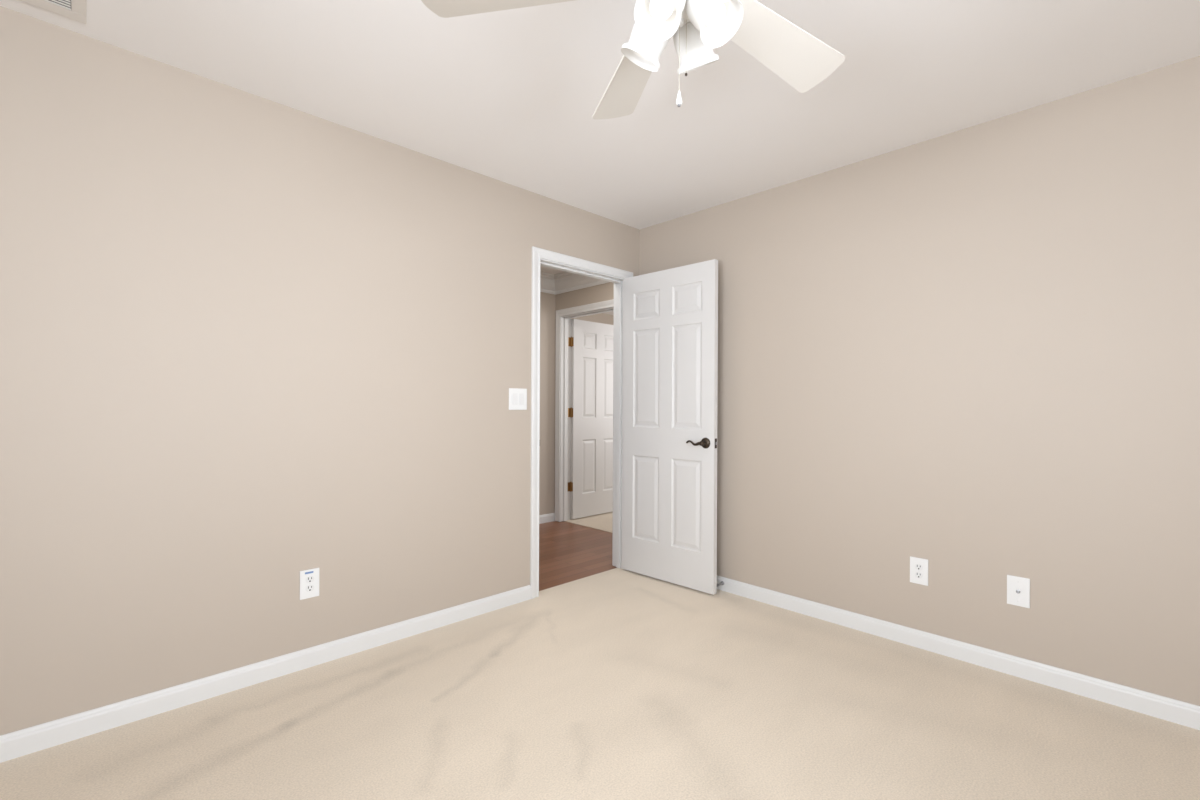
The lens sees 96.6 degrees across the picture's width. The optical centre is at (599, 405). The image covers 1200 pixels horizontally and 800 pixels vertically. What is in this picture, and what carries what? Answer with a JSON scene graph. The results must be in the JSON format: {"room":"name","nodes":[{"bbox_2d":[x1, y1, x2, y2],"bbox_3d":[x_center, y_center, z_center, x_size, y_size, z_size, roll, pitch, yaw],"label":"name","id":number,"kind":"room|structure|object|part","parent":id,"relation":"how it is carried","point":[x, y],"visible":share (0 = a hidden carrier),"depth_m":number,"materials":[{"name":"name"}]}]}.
{"room":"empty bedroom","nodes":[
{"label":"empty bedroom","id":0,"kind":"room"},
{"bbox_2d":[0,6,639,735],"bbox_3d":[0.058,-0.060,3.746,7.115,2.440,0.115,0,0,-44],"label":"wall","id":1,"kind":"structure","parent":0,"point":[249,343],"depth_m":2.15,"materials":[{"name":"beige paint"}]},
{"bbox_2d":[0,585,531,762],"bbox_3d":[-1.050,1.113,2.585,3.686,0.082,0.014,0,0,-44],"label":"baseboard","id":2,"kind":"structure","parent":1,"relation":"attached to","point":[19,743],"depth_m":2.14,"materials":[{"name":"white paint"}]},
{"bbox_2d":[300,568,318,599],"bbox_3d":[-1.283,0.787,2.361,0.079,0.126,0.008,0,0,-44],"label":"wall outlet","id":3,"kind":"object","parent":1,"relation":"attached to","point":[309,579],"visible":1,"depth_m":2.36,"materials":[{"name":"white plastic"}]},
{"bbox_2d":[306,585,313,591],"bbox_3d":[-1.281,0.807,2.359,0.034,0.028,0.002,0,0,-44],"label":"receptacle","id":4,"kind":"object","parent":3,"relation":"attached to","point":[309,588],"depth_m":2.36,"materials":[{"name":"plastic"}]},
{"bbox_2d":[306,576,313,582],"bbox_3d":[-1.281,0.768,2.359,0.034,0.028,0.002,0,0,-44],"label":"receptacle","id":5,"kind":"object","parent":3,"relation":"attached to","point":[309,579],"depth_m":2.36,"materials":[{"name":"plastic"}]},
{"bbox_2d":[509,388,526,409],"bbox_3d":[-0.481,-0.038,3.135,0.126,0.126,0.010,0,0,-44],"label":"light switch","id":6,"kind":"object","parent":1,"relation":"attached to","point":[517,396],"visible":1,"depth_m":3.13,"materials":[{"name":"white plastic"}]},
{"bbox_2d":[530,246,632,598],"bbox_3d":[-0.135,0.103,3.559,0.891,2.111,0.148,0,0,-44],"label":"door frame","id":7,"kind":"structure","parent":1,"relation":"attached to","point":[540,257],"depth_m":3.45,"materials":[{"name":"white paint"}]},
{"bbox_2d":[622,259,717,594],"bbox_3d":[0.439,0.129,3.518,0.761,2.040,0.152,0,0,44],"label":"door","id":8,"kind":"structure","parent":1,"relation":"in","point":[670,316],"depth_m":3.47,"materials":[{"name":"white paint"}]},
{"bbox_3d":[0.576,0.232,3.302,0.022,0.032,0.120,0,0,-41],"label":"lever","id":9,"kind":"part","parent":8,"relation":"part of","materials":[{"name":"brown metal"}]},
{"bbox_3d":[0.630,0.230,3.268,0.067,0.067,0.058,0,0,44],"label":"handle","id":10,"kind":"part","parent":8,"relation":"part of","materials":[{"name":"brown metal"}]},
{"bbox_2d":[539,292,555,514],"bbox_3d":[-1.709,-0.069,4.246,3.648,2.440,0.115,0,0,-44],"label":"wall","id":11,"kind":"structure","parent":0,"point":[547,301],"depth_m":5.32,"materials":[{"name":"beige paint"}]},
{"bbox_2d":[539,513,554,523],"bbox_3d":[-1.716,1.114,4.155,3.520,0.082,0.014,0,0,-44],"label":"baseboard","id":12,"kind":"structure","parent":11,"relation":"attached to","point":[550,517],"depth_m":5.30,"materials":[{"name":"white paint"}]},
{"bbox_2d":[540,271,608,294],"bbox_3d":[-1.196,-1.204,3.631,3.520,0.165,1.475,0,0,-44],"label":"crown molding","id":13,"kind":"structure","parent":11,"relation":"attached to","point":[562,282],"depth_m":5.17,"materials":[{"name":"white paint"}]},
{"bbox_2d":[555,282,613,344],"bbox_3d":[0.107,-0.060,4.902,0.128,2.440,1.475,0,0,-44],"label":"wall","id":14,"kind":"structure","parent":0,"point":[602,292],"depth_m":5.07,"materials":[{"name":"beige paint"}]},
{"bbox_2d":[555,299,613,521],"bbox_3d":[-0.080,0.103,5.094,0.161,2.112,0.904,0,0,-44],"label":"door frame","id":15,"kind":"structure","parent":14,"relation":"attached to","point":[563,316],"depth_m":5.34,"materials":[{"name":"white paint"}]},
{"bbox_2d":[568,319,613,518],"bbox_3d":[-0.002,0.137,5.626,0.793,2.020,0.106,0,0,-44],"label":"door","id":16,"kind":"structure","parent":14,"relation":"in","point":[590,487],"depth_m":5.57,"materials":[{"name":"white paint"}]},
{"bbox_2d":[571,313,613,324],"bbox_3d":[0.083,-0.060,6.830,2.780,2.440,1.095,0,0,-44],"label":"wall","id":17,"kind":"structure","parent":0,"point":[603,318],"depth_m":7.36,"materials":[{"name":"beige paint"}]},
{"bbox_2d":[0,512,1199,799],"bbox_3d":[0.429,1.211,3.440,7.000,0.100,6.250,0,0,-44],"label":"floor","id":18,"kind":"structure","parent":0,"point":[617,683],"depth_m":1.94,"materials":[{"name":"beige carpet"}]},
{"bbox_2d":[0,0,1199,314],"bbox_3d":[0.440,-1.329,3.358,7.115,0.100,6.365,0,0,-44],"label":"ceiling","id":19,"kind":"structure","parent":0,"point":[510,96],"depth_m":2.08,"materials":[{"name":"paint"}]},
{"bbox_2d":[20,0,86,23],"bbox_3d":[-1.753,-1.285,1.572,0.350,0.007,0.290,0,0,-44],"label":"ceiling vent","id":20,"kind":"object","parent":19,"relation":"in","point":[76,10],"visible":1,"depth_m":1.72,"materials":[{"name":"metal"}]},
{"bbox_2d":[421,0,844,118],"bbox_3d":[0.217,-0.992,1.242,1.241,0.576,1.204,0,0,-44],"label":"ceiling fan","id":21,"kind":"object","parent":19,"relation":"hanging from","point":[802,60],"visible":1,"depth_m":1.37,"materials":[{"name":"white plastic"}]},
{"bbox_3d":[-0.209,-1.012,1.315,0.470,0.042,0.146,0,0,8],"label":"blade","id":22,"kind":"part","parent":21,"relation":"part of","materials":[{"name":"white wood"}]},
{"bbox_3d":[0.094,-1.010,1.646,0.146,0.042,0.470,0,0,-13],"label":"blade","id":23,"kind":"part","parent":21,"relation":"part of","materials":[{"name":"white wood"}]},
{"bbox_3d":[0.112,-0.892,1.306,0.106,0.133,0.127,0,0,-44],"label":"lamp shade","id":24,"kind":"part","parent":21,"relation":"part of","materials":[{"name":"white glass"}]},
{"bbox_3d":[0.138,-0.892,1.183,0.127,0.133,0.106,0,0,-44],"label":"lamp shade","id":25,"kind":"part","parent":21,"relation":"part of","materials":[{"name":"white glass"}]},
{"bbox_3d":[0.140,-0.897,1.189,0.060,0.071,0.052,0,0,-44],"label":"bulb","id":26,"kind":"part","parent":21,"relation":"part of","materials":[{"name":"white glass"}]},
{"bbox_3d":[0.186,-0.725,1.257,0.014,0.032,0.014,0,0,-44],"label":"pull knob","id":27,"kind":"part","parent":21,"relation":"part of","materials":[{"name":"white plastic"}]},
{"bbox_3d":[0.187,-0.821,1.257,0.002,0.160,0.002,0,0,-44],"label":"pull chain","id":28,"kind":"part","parent":21,"relation":"part of","materials":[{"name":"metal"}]},
{"bbox_3d":[0.203,-0.847,1.257,0.002,0.133,0.002,0,0,-44],"label":"pull chain","id":29,"kind":"part","parent":21,"relation":"part of","materials":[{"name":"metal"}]},
{"bbox_3d":[0.235,-0.892,1.332,0.127,0.133,0.106,0,0,-44],"label":"lamp shade","id":30,"kind":"part","parent":21,"relation":"part of","materials":[{"name":"white glass"}]},
{"bbox_3d":[0.261,-0.892,1.209,0.106,0.133,0.127,0,0,-44],"label":"lamp shade","id":31,"kind":"part","parent":21,"relation":"part of","materials":[{"name":"white glass"}]},
{"bbox_3d":[0.255,-0.896,1.211,0.052,0.071,0.060,0,0,-44],"label":"bulb","id":32,"kind":"part","parent":21,"relation":"part of","materials":[{"name":"white glass"}]},
{"bbox_3d":[0.506,-1.008,1.498,0.470,0.042,0.146,0,0,-37],"label":"blade","id":33,"kind":"part","parent":21,"relation":"part of","materials":[{"name":"white wood"}]},
{"bbox_2d":[639,56,1199,705],"bbox_3d":[1.601,-0.053,2.610,0.115,2.440,3.665,0,0,-44],"label":"wall","id":34,"kind":"structure","parent":0,"point":[973,352],"depth_m":2.38,"materials":[{"name":"beige paint"}]},
{"bbox_2d":[910,556,927,585],"bbox_3d":[1.540,0.799,2.579,0.008,0.126,0.079,0,0,-44],"label":"wall outlet","id":35,"kind":"object","parent":34,"relation":"attached to","point":[918,567],"visible":1,"depth_m":2.58,"materials":[{"name":"white plastic"}]},
{"bbox_2d":[915,572,922,578],"bbox_3d":[1.538,0.818,2.577,0.002,0.028,0.034,0,0,-44],"label":"receptacle","id":36,"kind":"object","parent":35,"relation":"attached to","point":[918,575],"depth_m":2.58,"materials":[{"name":"plastic"}]},
{"bbox_2d":[915,564,922,569],"bbox_3d":[1.538,0.779,2.577,0.002,0.028,0.034,0,0,-44],"label":"receptacle","id":37,"kind":"object","parent":35,"relation":"attached to","point":[917,566],"depth_m":2.58,"materials":[{"name":"plastic"}]},
{"bbox_2d":[717,575,1199,729],"bbox_3d":[1.509,1.126,2.606,0.014,0.082,3.550,0,0,-44],"label":"baseboard","id":38,"kind":"structure","parent":34,"relation":"attached to","point":[1158,706],"depth_m":2.37,"materials":[{"name":"white paint"}]},
{"bbox_2d":[1007,575,1029,607],"bbox_3d":[1.802,0.802,2.303,0.017,0.126,0.079,0,0,-44],"label":"outlet","id":39,"kind":"object","parent":34,"relation":"attached to","point":[1018,588],"visible":1,"depth_m":2.30,"materials":[{"name":"white plastic"}]}
]}

